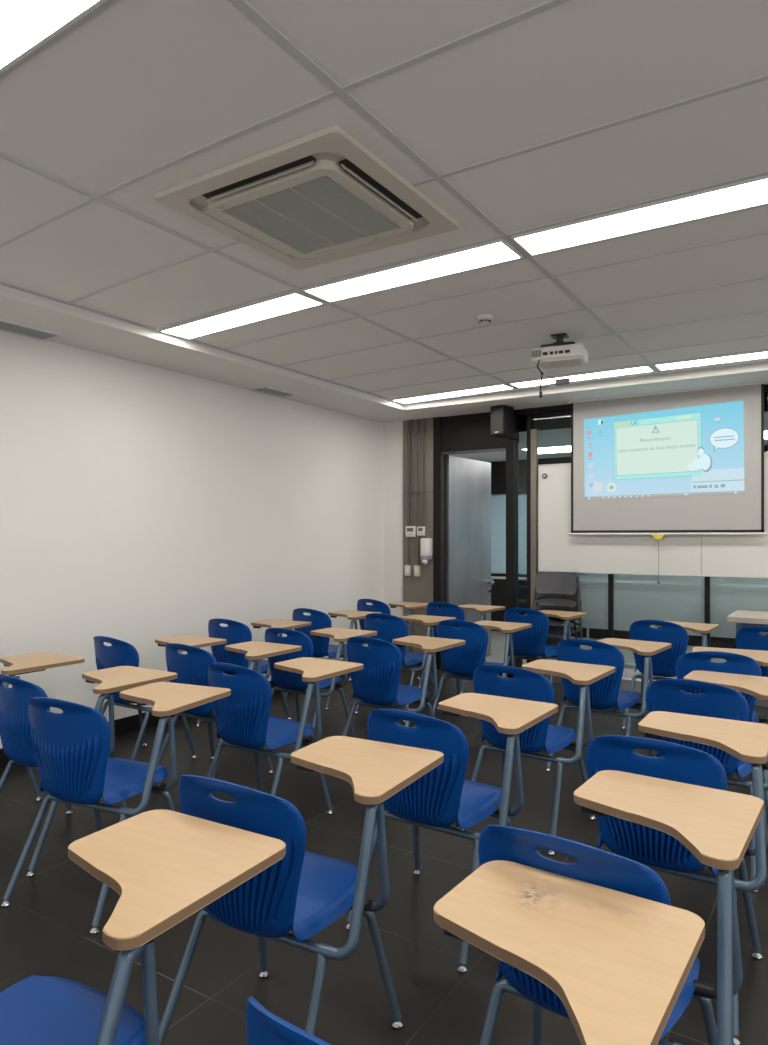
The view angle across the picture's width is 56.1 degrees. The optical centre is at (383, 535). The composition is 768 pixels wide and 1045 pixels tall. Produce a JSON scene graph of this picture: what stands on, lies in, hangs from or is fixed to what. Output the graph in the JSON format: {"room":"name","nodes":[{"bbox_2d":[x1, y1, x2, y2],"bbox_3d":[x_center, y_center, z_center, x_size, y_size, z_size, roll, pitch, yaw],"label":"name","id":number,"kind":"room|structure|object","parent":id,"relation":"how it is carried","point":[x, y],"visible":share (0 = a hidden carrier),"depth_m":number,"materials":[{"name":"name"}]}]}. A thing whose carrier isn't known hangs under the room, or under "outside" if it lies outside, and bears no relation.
{"room":"classroom","nodes":[
{"label":"classroom","id":0,"kind":"room"},
{"bbox_2d":[0,330,383,748],"bbox_3d":[-2.264,-0.050,4.572,0.150,2.900,8.750,0,0,33],"label":"wall","id":1,"kind":"structure","parent":0,"point":[141,504],"depth_m":5.33,"materials":[{"name":"paint"}]},
{"bbox_2d":[0,318,62,340],"bbox_3d":[-2.240,-1.244,4.248,0.200,0.012,0.630,0,0,33],"label":"air vent","id":2,"kind":"object","parent":1,"relation":"attached to","point":[5,325],"visible":1,"depth_m":4.35,"materials":[{"name":"white metal"}]},
{"bbox_2d":[0,661,347,767],"bbox_3d":[-2.235,1.343,4.465,0.014,0.115,8.300,0,0,33],"label":"baseboard","id":3,"kind":"structure","parent":1,"relation":"attached to","point":[129,724],"depth_m":5.12,"materials":[{"name":"black paint"}]},
{"bbox_2d":[249,386,297,396],"bbox_3d":[-0.948,-1.244,6.205,0.180,0.012,0.420,0,0,33],"label":"air vent","id":4,"kind":"object","parent":1,"relation":"attached to","point":[264,389],"visible":1,"depth_m":6.18,"materials":[{"name":"grey metal"}]},
{"bbox_2d":[0,0,767,402],"bbox_3d":[0.731,-1.385,2.620,7.000,0.150,8.400,0,0,33],"label":"ceiling","id":5,"kind":"structure","parent":0,"point":[139,86],"depth_m":2.46,"materials":[{"name":"tile"}]},
{"bbox_2d":[0,0,107,73],"bbox_3d":[-1.018,-1.303,1.830,1.154,0.012,0.250,0,0,34],"label":"recessed light","id":6,"kind":"object","parent":5,"relation":"in","point":[25,25],"visible":1,"depth_m":1.82,"materials":[{"name":"white plastic"}]},
{"bbox_2d":[158,291,325,339],"bbox_3d":[-0.878,-1.303,4.296,1.204,0.012,0.240,0,0,37],"label":"recessed light","id":7,"kind":"object","parent":5,"relation":"in","point":[287,303],"visible":1,"depth_m":4.25,"materials":[{"name":"white plastic"}]},
{"bbox_2d":[155,125,458,269],"bbox_3d":[-0.281,-1.286,2.884,0.870,0.044,0.870,0,0,33],"label":"air conditioner","id":8,"kind":"object","parent":5,"relation":"attached to","point":[320,197],"visible":1,"depth_m":2.76,"materials":[{"name":"beige plastic"}]},
{"bbox_2d":[222,176,399,252],"bbox_3d":[-0.281,-1.282,2.884,0.518,0.025,0.518,0,0,33],"label":"grille","id":9,"kind":"object","parent":8,"relation":"attached to","point":[314,214],"depth_m":2.86,"materials":[{"name":"grey plastic"}]},
{"bbox_2d":[0,0,767,404],"bbox_3d":[0.847,-1.312,2.479,6.133,0.016,7.186,0,0,33],"label":"grid","id":10,"kind":"structure","parent":5,"relation":"attached to","point":[244,6],"depth_m":2.91,"materials":[{"name":"grey metal"}]},
{"bbox_2d":[302,238,523,302],"bbox_3d":[0.109,-1.303,3.585,1.154,0.012,0.240,0,0,34],"label":"recessed light","id":11,"kind":"object","parent":5,"relation":"in","point":[498,251],"visible":1,"depth_m":3.53,"materials":[{"name":"white plastic"}]},
{"bbox_2d":[391,383,515,403],"bbox_3d":[0.613,-1.303,6.619,1.204,0.012,0.220,0,0,37],"label":"recessed light","id":12,"kind":"object","parent":5,"relation":"in","point":[498,387],"visible":1,"depth_m":6.57,"materials":[{"name":"white plastic"}]},
{"bbox_2d":[477,314,492,324],"bbox_3d":[0.603,-1.288,4.295,0.096,0.041,0.096,0,0,33],"label":"smoke detector","id":13,"kind":"object","parent":5,"relation":"attached to","point":[484,319],"visible":1,"depth_m":4.27,"materials":[{"name":"white plastic"}]},
{"bbox_2d":[531,333,587,397],"bbox_3d":[1.151,-1.101,4.710,0.330,0.421,0.281,0,0,25],"label":"projector","id":14,"kind":"object","parent":5,"relation":"hanging from","point":[559,354],"visible":1,"depth_m":4.63,"materials":[{"name":"white plastic"}]},
{"bbox_2d":[532,350,540,357],"bbox_3d":[0.986,-1.177,4.652,0.058,0.045,0.005,0,0,25],"label":"vent grille","id":15,"kind":"object","parent":14,"relation":"attached to","point":[535,353],"depth_m":4.65,"materials":[{"name":"grey plastic"}]},
{"bbox_2d":[508,365,654,387],"bbox_3d":[1.600,-1.303,5.907,1.154,0.012,0.220,0,0,34],"label":"recessed light","id":16,"kind":"object","parent":5,"relation":"in","point":[644,368],"visible":1,"depth_m":5.84,"materials":[{"name":"white plastic"}]},
{"bbox_2d":[510,175,767,255],"bbox_3d":[1.113,-1.303,2.922,1.179,0.012,0.240,0,0,33],"label":"recessed light","id":17,"kind":"object","parent":5,"relation":"in","point":[753,192],"visible":1,"depth_m":2.94,"materials":[{"name":"white plastic"}]},
{"bbox_2d":[654,350,767,370],"bbox_3d":[2.603,-1.303,5.245,1.179,0.012,0.220,0,0,33],"label":"recessed light","id":18,"kind":"object","parent":5,"relation":"in","point":[763,354],"visible":1,"depth_m":5.34,"materials":[{"name":"white plastic"}]},
{"bbox_2d":[0,630,767,1044],"bbox_3d":[1.148,1.440,4.194,8.400,0.080,11.900,0,0,33],"label":"floor","id":19,"kind":"structure","parent":0,"point":[46,925],"depth_m":2.60,"materials":[{"name":"tile"}]},
{"bbox_2d":[0,652,84,800],"bbox_3d":[-2.079,0.998,3.828,0.558,0.804,0.781,0,0,33],"label":"chair","id":20,"kind":"object","parent":19,"relation":"on","point":[39,661],"visible":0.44,"depth_m":3.87,"materials":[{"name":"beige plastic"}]},
{"bbox_2d":[0,666,177,876],"bbox_3d":[-1.434,0.998,3.381,0.558,0.804,0.781,0,0,33],"label":"chair","id":21,"kind":"object","parent":19,"relation":"on","point":[15,731],"visible":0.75,"depth_m":3.15,"materials":[{"name":"blue plastic"}]},
{"bbox_2d":[1,682,230,934],"bbox_3d":[-1.062,0.998,2.957,0.558,0.804,0.781,0,0,24],"label":"chair","id":22,"kind":"object","parent":19,"relation":"on","point":[71,746],"visible":0.98,"depth_m":2.72,"materials":[{"name":"blue plastic"}]},
{"bbox_2d":[0,809,285,1044],"bbox_3d":[-0.623,0.998,1.398,0.558,0.804,0.781,0,0,30],"label":"chair","id":23,"kind":"object","parent":19,"relation":"on","point":[164,867],"visible":1,"depth_m":1.45,"materials":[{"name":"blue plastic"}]},
{"bbox_2d":[93,635,226,760],"bbox_3d":[-1.448,0.998,4.554,0.558,0.804,0.781,0,0,33],"label":"chair","id":24,"kind":"object","parent":19,"relation":"on","point":[120,653],"visible":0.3,"depth_m":4.33,"materials":[{"name":"blue plastic"}]},
{"bbox_2d":[157,641,301,777],"bbox_3d":[-0.922,0.998,4.266,0.558,0.804,0.781,0,0,33],"label":"chair","id":25,"kind":"object","parent":19,"relation":"on","point":[191,668],"visible":0.44,"depth_m":4.07,"materials":[{"name":"blue plastic"}]},
{"bbox_2d":[196,618,310,726],"bbox_3d":[-0.977,0.998,5.487,0.558,0.804,0.781,0,0,30],"label":"chair","id":26,"kind":"object","parent":19,"relation":"on","point":[236,632],"visible":0.56,"depth_m":5.25,"materials":[{"name":"blue plastic"}]},
{"bbox_2d":[207,657,363,813],"bbox_3d":[-0.525,0.998,3.651,0.558,0.804,0.781,0,0,34],"label":"chair","id":27,"kind":"object","parent":19,"relation":"on","point":[243,721],"visible":0.91,"depth_m":3.44,"materials":[{"name":"blue plastic"}]},
{"bbox_2d":[159,736,443,1044],"bbox_3d":[-0.217,0.998,2.056,0.558,0.804,0.781,0,0,29],"label":"chair","id":28,"kind":"object","parent":19,"relation":"on","point":[304,892],"visible":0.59,"depth_m":1.86,"materials":[{"name":"blue plastic"}]},
{"bbox_2d":[265,628,376,737],"bbox_3d":[-0.463,0.998,4.954,0.558,0.804,0.781,0,0,33],"label":"chair","id":29,"kind":"object","parent":19,"relation":"on","point":[291,682],"visible":0.62,"depth_m":4.75,"materials":[{"name":"blue plastic"}]},
{"bbox_2d":[282,608,380,709],"bbox_3d":[-0.437,0.998,6.216,0.558,0.804,0.781,0,0,33],"label":"chair","id":30,"kind":"object","parent":19,"relation":"on","point":[318,619],"visible":0.48,"depth_m":5.96,"materials":[{"name":"blue plastic"}]},
{"bbox_2d":[348,599,427,680],"bbox_3d":[0.086,0.998,7.087,0.558,0.804,0.781,0,0,39],"label":"chair","id":31,"kind":"object","parent":19,"relation":"on","point":[378,606],"visible":0.21,"depth_m":6.92,"materials":[{"name":"blue plastic"}]},
{"bbox_2d":[342,636,465,735],"bbox_3d":[0.110,0.998,4.530,0.558,0.804,0.781,0,0,35],"label":"chair","id":32,"kind":"object","parent":19,"relation":"on","point":[377,685],"visible":0.96,"depth_m":4.31,"materials":[{"name":"blue plastic"}]},
{"bbox_2d":[354,613,455,721],"bbox_3d":[0.184,0.998,5.836,0.558,0.804,0.781,0,0,34],"label":"chair","id":33,"kind":"object","parent":19,"relation":"on","point":[393,627],"visible":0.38,"depth_m":5.61,"materials":[{"name":"blue plastic"}]},
{"bbox_2d":[345,693,557,972],"bbox_3d":[0.281,0.998,2.734,0.558,0.804,0.781,0,0,34],"label":"chair","id":34,"kind":"object","parent":19,"relation":"on","point":[442,797],"visible":0.66,"depth_m":2.52,"materials":[{"name":"blue plastic"}]},
{"bbox_2d":[418,602,504,693],"bbox_3d":[0.740,0.998,6.783,0.558,0.804,0.781,0,0,37],"label":"chair","id":35,"kind":"object","parent":19,"relation":"on","point":[450,610],"visible":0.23,"depth_m":6.59,"materials":[{"name":"blue plastic"}]},
{"bbox_2d":[246,860,704,1044],"bbox_3d":[0.146,0.998,1.123,0.558,0.804,0.781,0,0,35],"label":"chair","id":36,"kind":"object","parent":19,"relation":"on","point":[618,963],"visible":1,"depth_m":1.20,"materials":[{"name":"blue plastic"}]},
{"bbox_2d":[432,620,531,714],"bbox_3d":[0.729,0.998,5.403,0.558,0.804,0.781,0,0,33],"label":"chair","id":37,"kind":"object","parent":19,"relation":"on","point":[461,661],"visible":0.76,"depth_m":5.18,"materials":[{"name":"blue plastic"}]},
{"bbox_2d":[531,429,537,661],"bbox_3d":[1.468,0.180,7.033,0.059,2.440,0.038,0,0,33],"label":"pillar","id":38,"kind":"structure","parent":19,"relation":"on","point":[534,432],"depth_m":7.02,"materials":[{"name":"metal"}]},
{"bbox_2d":[458,659,614,854],"bbox_3d":[0.777,0.998,3.583,0.558,0.804,0.781,0,0,35],"label":"chair","id":39,"kind":"object","parent":19,"relation":"on","point":[527,684],"visible":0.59,"depth_m":3.38,"materials":[{"name":"blue plastic"}]},
{"bbox_2d":[491,576,588,639],"bbox_3d":[3.897,0.989,8.847,7.600,0.822,0.044,0,0,33],"label":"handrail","id":40,"kind":"object","parent":19,"relation":"on","point":[492,577],"visible":0.04,"depth_m":10.11,"materials":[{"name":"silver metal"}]},
{"bbox_2d":[504,608,586,683],"bbox_3d":[1.371,0.998,6.237,0.558,0.804,0.781,0,0,37],"label":"chair","id":41,"kind":"object","parent":19,"relation":"on","point":[530,642],"visible":0.77,"depth_m":6.01,"materials":[{"name":"blue plastic"}]},
{"bbox_2d":[518,600,581,667],"bbox_3d":[1.536,0.985,6.595,0.470,0.840,0.538,0,0,33],"label":"chair","id":42,"kind":"object","parent":19,"relation":"on","point":[553,641],"visible":0.2,"depth_m":6.66,"materials":[{"name":"grey plastic"}]},
{"bbox_2d":[516,588,580,667],"bbox_3d":[1.517,0.870,6.565,0.470,0.840,0.538,0,0,33],"label":"chair","id":43,"kind":"object","parent":42,"relation":"on","point":[554,631],"visible":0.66,"depth_m":6.67,"materials":[{"name":"grey plastic"}]},
{"bbox_2d":[514,571,579,666],"bbox_3d":[1.498,0.755,6.536,0.470,0.840,0.538,0,0,33],"label":"chair","id":44,"kind":"object","parent":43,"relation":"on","point":[567,583],"visible":0.59,"depth_m":6.70,"materials":[{"name":"grey plastic"}]},
{"bbox_2d":[433,384,767,677],"bbox_3d":[3.232,0.075,5.928,6.365,2.650,0.130,0,0,33],"label":"trim","id":45,"kind":"structure","parent":19,"relation":"on","point":[467,432],"depth_m":7.20,"materials":[{"name":"black paint"}]},
{"bbox_2d":[447,455,494,655],"bbox_3d":[0.977,0.266,8.046,0.146,2.252,1.000,0,0,35],"label":"door","id":46,"kind":"structure","parent":45,"relation":"attached to","point":[469,581],"depth_m":8.02,"materials":[{"name":"silver metal"}]},
{"bbox_2d":[441,448,505,454],"bbox_3d":[0.937,-0.869,7.401,0.730,0.014,0.101,0,0,33],"label":"trim","id":47,"kind":"structure","parent":45,"relation":"attached to","point":[498,449],"depth_m":7.36,"materials":[{"name":"grey metal"}]},
{"bbox_2d":[538,572,607,628],"bbox_3d":[1.769,-0.020,6.864,0.752,2.370,0.012,0,0,33],"label":"window","id":48,"kind":"structure","parent":45,"relation":"attached to","point":[593,587],"depth_m":6.73,"materials":[{"name":"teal glass"}]},
{"bbox_2d":[538,463,701,575],"bbox_3d":[2.112,-0.171,6.569,1.457,1.032,0.044,0,0,33],"label":"whiteboard","id":49,"kind":"object","parent":45,"relation":"attached to","point":[558,551],"visible":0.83,"depth_m":6.67,"materials":[{"name":"white ceramic"}]},
{"bbox_2d":[537,656,767,706],"bbox_3d":[3.670,1.282,5.624,5.300,0.235,0.090,0,0,33],"label":"trim","id":50,"kind":"structure","parent":45,"relation":"attached to","point":[625,684],"depth_m":6.52,"materials":[{"name":"silver metal"}]},
{"bbox_2d":[613,574,704,663],"bbox_3d":[2.446,-0.020,6.429,0.782,2.370,0.012,0,0,33],"label":"glass panel","id":51,"kind":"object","parent":45,"relation":"attached to","point":[635,597],"depth_m":6.43,"materials":[{"name":"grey glass"}]},
{"bbox_2d":[701,452,767,577],"bbox_3d":[3.341,-0.171,5.780,1.462,1.032,0.044,0,0,33],"label":"whiteboard","id":52,"kind":"object","parent":45,"relation":"attached to","point":[744,556],"visible":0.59,"depth_m":6.00,"materials":[{"name":"white ceramic"}]},
{"bbox_2d":[710,577,767,637],"bbox_3d":[3.136,-0.020,5.987,0.782,2.370,0.012,0,0,33],"label":"window","id":53,"kind":"structure","parent":45,"relation":"attached to","point":[728,595],"depth_m":6.10,"materials":[{"name":"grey glass"}]},
{"bbox_2d":[545,638,671,771],"bbox_3d":[1.390,0.998,4.422,0.558,0.804,0.781,0,0,38],"label":"chair","id":54,"kind":"object","parent":19,"relation":"on","point":[604,693],"visible":0.66,"depth_m":4.21,"materials":[{"name":"blue plastic"}]},
{"bbox_2d":[478,770,763,1044],"bbox_3d":[0.556,0.998,1.705,0.558,0.804,0.781,0,0,35],"label":"chair","id":55,"kind":"object","parent":19,"relation":"on","point":[717,826],"visible":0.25,"depth_m":1.57,"materials":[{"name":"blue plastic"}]},
{"bbox_2d":[622,620,718,728],"bbox_3d":[2.146,0.998,5.375,0.558,0.804,0.781,0,0,36],"label":"chair","id":56,"kind":"object","parent":19,"relation":"on","point":[675,633],"visible":0.66,"depth_m":5.15,"materials":[{"name":"blue plastic"}]},
{"bbox_2d":[586,711,767,1044],"bbox_3d":[0.983,0.998,2.405,0.558,0.804,0.781,0,0,32],"label":"chair","id":57,"kind":"object","parent":19,"relation":"on","point":[655,849],"visible":0.55,"depth_m":2.20,"materials":[{"name":"blue plastic"}]},
{"bbox_2d":[645,670,767,892],"bbox_3d":[1.492,0.998,3.255,0.558,0.804,0.781,0,0,35],"label":"chair","id":58,"kind":"object","parent":19,"relation":"on","point":[720,697],"visible":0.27,"depth_m":3.02,"materials":[{"name":"blue plastic"}]},
{"bbox_2d":[676,647,767,793],"bbox_3d":[1.893,0.998,4.023,0.558,0.804,0.781,0,0,25],"label":"chair","id":59,"kind":"object","parent":19,"relation":"on","point":[739,661],"visible":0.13,"depth_m":3.76,"materials":[{"name":"blue plastic"}]},
{"bbox_2d":[727,610,767,648],"bbox_3d":[3.402,1.008,5.327,1.500,0.785,0.600,0,0,33],"label":"desk","id":60,"kind":"object","parent":19,"relation":"on","point":[742,618],"visible":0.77,"depth_m":5.46,"materials":[{"name":"grey laminate"}]},
{"bbox_2d":[735,626,767,676],"bbox_3d":[2.756,0.998,4.979,0.558,0.804,0.781,0,0,41],"label":"chair","id":61,"kind":"object","parent":19,"relation":"on","point":[749,638],"visible":0.23,"depth_m":4.80,"materials":[{"name":"blue plastic"}]},
{"bbox_2d":[384,421,402,664],"bbox_3d":[0.176,-0.050,7.997,0.255,2.900,0.250,0,0,33],"label":"wall","id":62,"kind":"structure","parent":0,"point":[393,431],"depth_m":7.89,"materials":[{"name":"paint"}]},
{"bbox_2d":[0,284,767,422],"bbox_3d":[0.710,-1.290,2.587,7.000,0.080,8.320,0,0,33],"label":"trim","id":63,"kind":"structure","parent":62,"relation":"attached to","point":[80,328],"depth_m":5.62,"materials":[{"name":"white paint"}]},
{"bbox_2d":[568,381,767,583],"bbox_3d":[2.419,-0.416,6.290,1.650,1.672,0.070,0,0,33],"label":"projection screen","id":64,"kind":"object","parent":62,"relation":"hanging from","point":[689,461],"visible":1,"depth_m":6.25,"materials":[{"name":"grey fabric"}]},
{"bbox_2d":[403,418,432,667],"bbox_3d":[0.451,0.055,7.839,0.380,2.690,0.320,0,0,33],"label":"wall pillar","id":65,"kind":"structure","parent":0,"point":[419,589],"depth_m":7.71,"materials":[{"name":"concrete"}]},
{"bbox_2d":[406,420,409,564],"bbox_3d":[0.265,-0.468,7.752,0.040,1.565,0.024,0,0,33],"label":"conduit pipe","id":66,"kind":"object","parent":65,"relation":"attached to","point":[408,432],"visible":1,"depth_m":7.75,"materials":[{"name":"grey metal"}]},
{"bbox_2d":[405,565,411,575],"bbox_3d":[0.258,0.372,7.743,0.068,0.115,0.050,0,0,33],"label":"light switch","id":67,"kind":"object","parent":65,"relation":"attached to","point":[408,568],"visible":1,"depth_m":7.72,"materials":[{"name":"beige plastic"}]},
{"bbox_2d":[406,526,415,536],"bbox_3d":[0.287,-0.048,7.736,0.115,0.115,0.030,0,0,33],"label":"thermostat","id":68,"kind":"object","parent":65,"relation":"attached to","point":[410,530],"visible":1,"depth_m":7.72,"materials":[{"name":"white plastic"}]},
{"bbox_2d":[410,419,413,525],"bbox_3d":[0.303,-0.677,7.728,0.040,1.145,0.024,0,0,33],"label":"conduit pipe","id":69,"kind":"object","parent":65,"relation":"attached to","point":[411,432],"visible":1,"depth_m":7.72,"materials":[{"name":"grey metal"}]},
{"bbox_2d":[414,565,420,575],"bbox_3d":[0.355,0.372,7.681,0.068,0.115,0.050,0,0,33],"label":"light switch","id":70,"kind":"object","parent":65,"relation":"attached to","point":[417,569],"visible":1,"depth_m":7.66,"materials":[{"name":"beige plastic"}]},
{"bbox_2d":[416,419,419,565],"bbox_3d":[0.366,-0.468,7.688,0.040,1.565,0.024,0,0,33],"label":"conduit pipe","id":71,"kind":"object","parent":65,"relation":"attached to","point":[418,431],"visible":1,"depth_m":7.68,"materials":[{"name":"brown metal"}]},
{"bbox_2d":[417,527,424,535],"bbox_3d":[0.395,-0.052,7.667,0.090,0.095,0.030,0,0,33],"label":"thermostat","id":72,"kind":"object","parent":65,"relation":"attached to","point":[420,530],"visible":1,"depth_m":7.65,"materials":[{"name":"white plastic"}]},
{"bbox_2d":[422,418,425,526],"bbox_3d":[0.425,-0.675,7.650,0.040,1.150,0.024,0,0,33],"label":"conduit pipe","id":73,"kind":"object","parent":65,"relation":"attached to","point":[423,431],"visible":1,"depth_m":7.64,"materials":[{"name":"grey metal"}]},
{"bbox_2d":[420,538,431,564],"bbox_3d":[0.446,0.163,7.590,0.104,0.275,0.105,0,0,33],"label":"soap dispenser","id":74,"kind":"object","parent":65,"relation":"attached to","point":[425,543],"visible":1,"depth_m":7.55,"materials":[{"name":"white plastic"}]},
{"bbox_2d":[491,405,518,443],"bbox_3d":[1.189,-1.081,6.974,0.322,0.341,0.160,0,0,-43],"label":"loudspeaker","id":75,"kind":"object","parent":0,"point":[502,417],"visible":1,"depth_m":6.87,"materials":[{"name":"black paint"}]},
{"bbox_2d":[491,406,502,434],"bbox_3d":[1.076,-1.100,6.868,0.007,0.256,0.144,0,0,-43],"label":"grille","id":76,"kind":"object","parent":75,"relation":"attached to","point":[497,411],"depth_m":6.86,"materials":[{"name":"black plastic"}]},
{"bbox_2d":[491,493,526,574],"bbox_3d":[4.295,0.100,9.096,8.400,2.600,0.150,0,0,33],"label":"wall","id":77,"kind":"structure","parent":0,"point":[519,493],"depth_m":10.64,"materials":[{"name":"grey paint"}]},
{"bbox_2d":[491,494,526,573],"bbox_3d":[4.183,-0.025,9.061,8.150,1.150,0.030,0,0,33],"label":"window","id":78,"kind":"structure","parent":77,"relation":"attached to","point":[498,502],"depth_m":10.60,"materials":[{"name":"blue"}]},
{"bbox_2d":[489,445,767,648],"bbox_3d":[4.170,0.150,9.040,8.150,2.500,0.080,0,0,33],"label":"trim","id":79,"kind":"structure","parent":77,"relation":"attached to","point":[498,468],"depth_m":10.42,"materials":[{"name":"black paint"}]},
{"bbox_2d":[450,412,767,461],"bbox_3d":[3.471,-1.180,7.813,8.400,0.160,3.300,0,0,33],"label":"ceiling","id":80,"kind":"structure","parent":0,"point":[553,437],"depth_m":8.65,"materials":[{"name":"white paint"}]},
{"bbox_2d":[519,445,570,453],"bbox_3d":[2.327,-1.093,8.993,1.100,0.013,0.650,0,0,33],"label":"recessed light","id":81,"kind":"object","parent":80,"relation":"in","point":[560,448],"visible":0.37,"depth_m":9.07,"materials":[{"name":"white plastic"}]},
{"bbox_2d":[764,429,767,439],"bbox_3d":[3.970,-1.093,7.849,1.200,0.013,0.800,0,0,33],"label":"recessed light","id":82,"kind":"object","parent":80,"relation":"in","point":[765,430],"visible":0.02,"depth_m":7.73,"materials":[{"name":"white plastic"}]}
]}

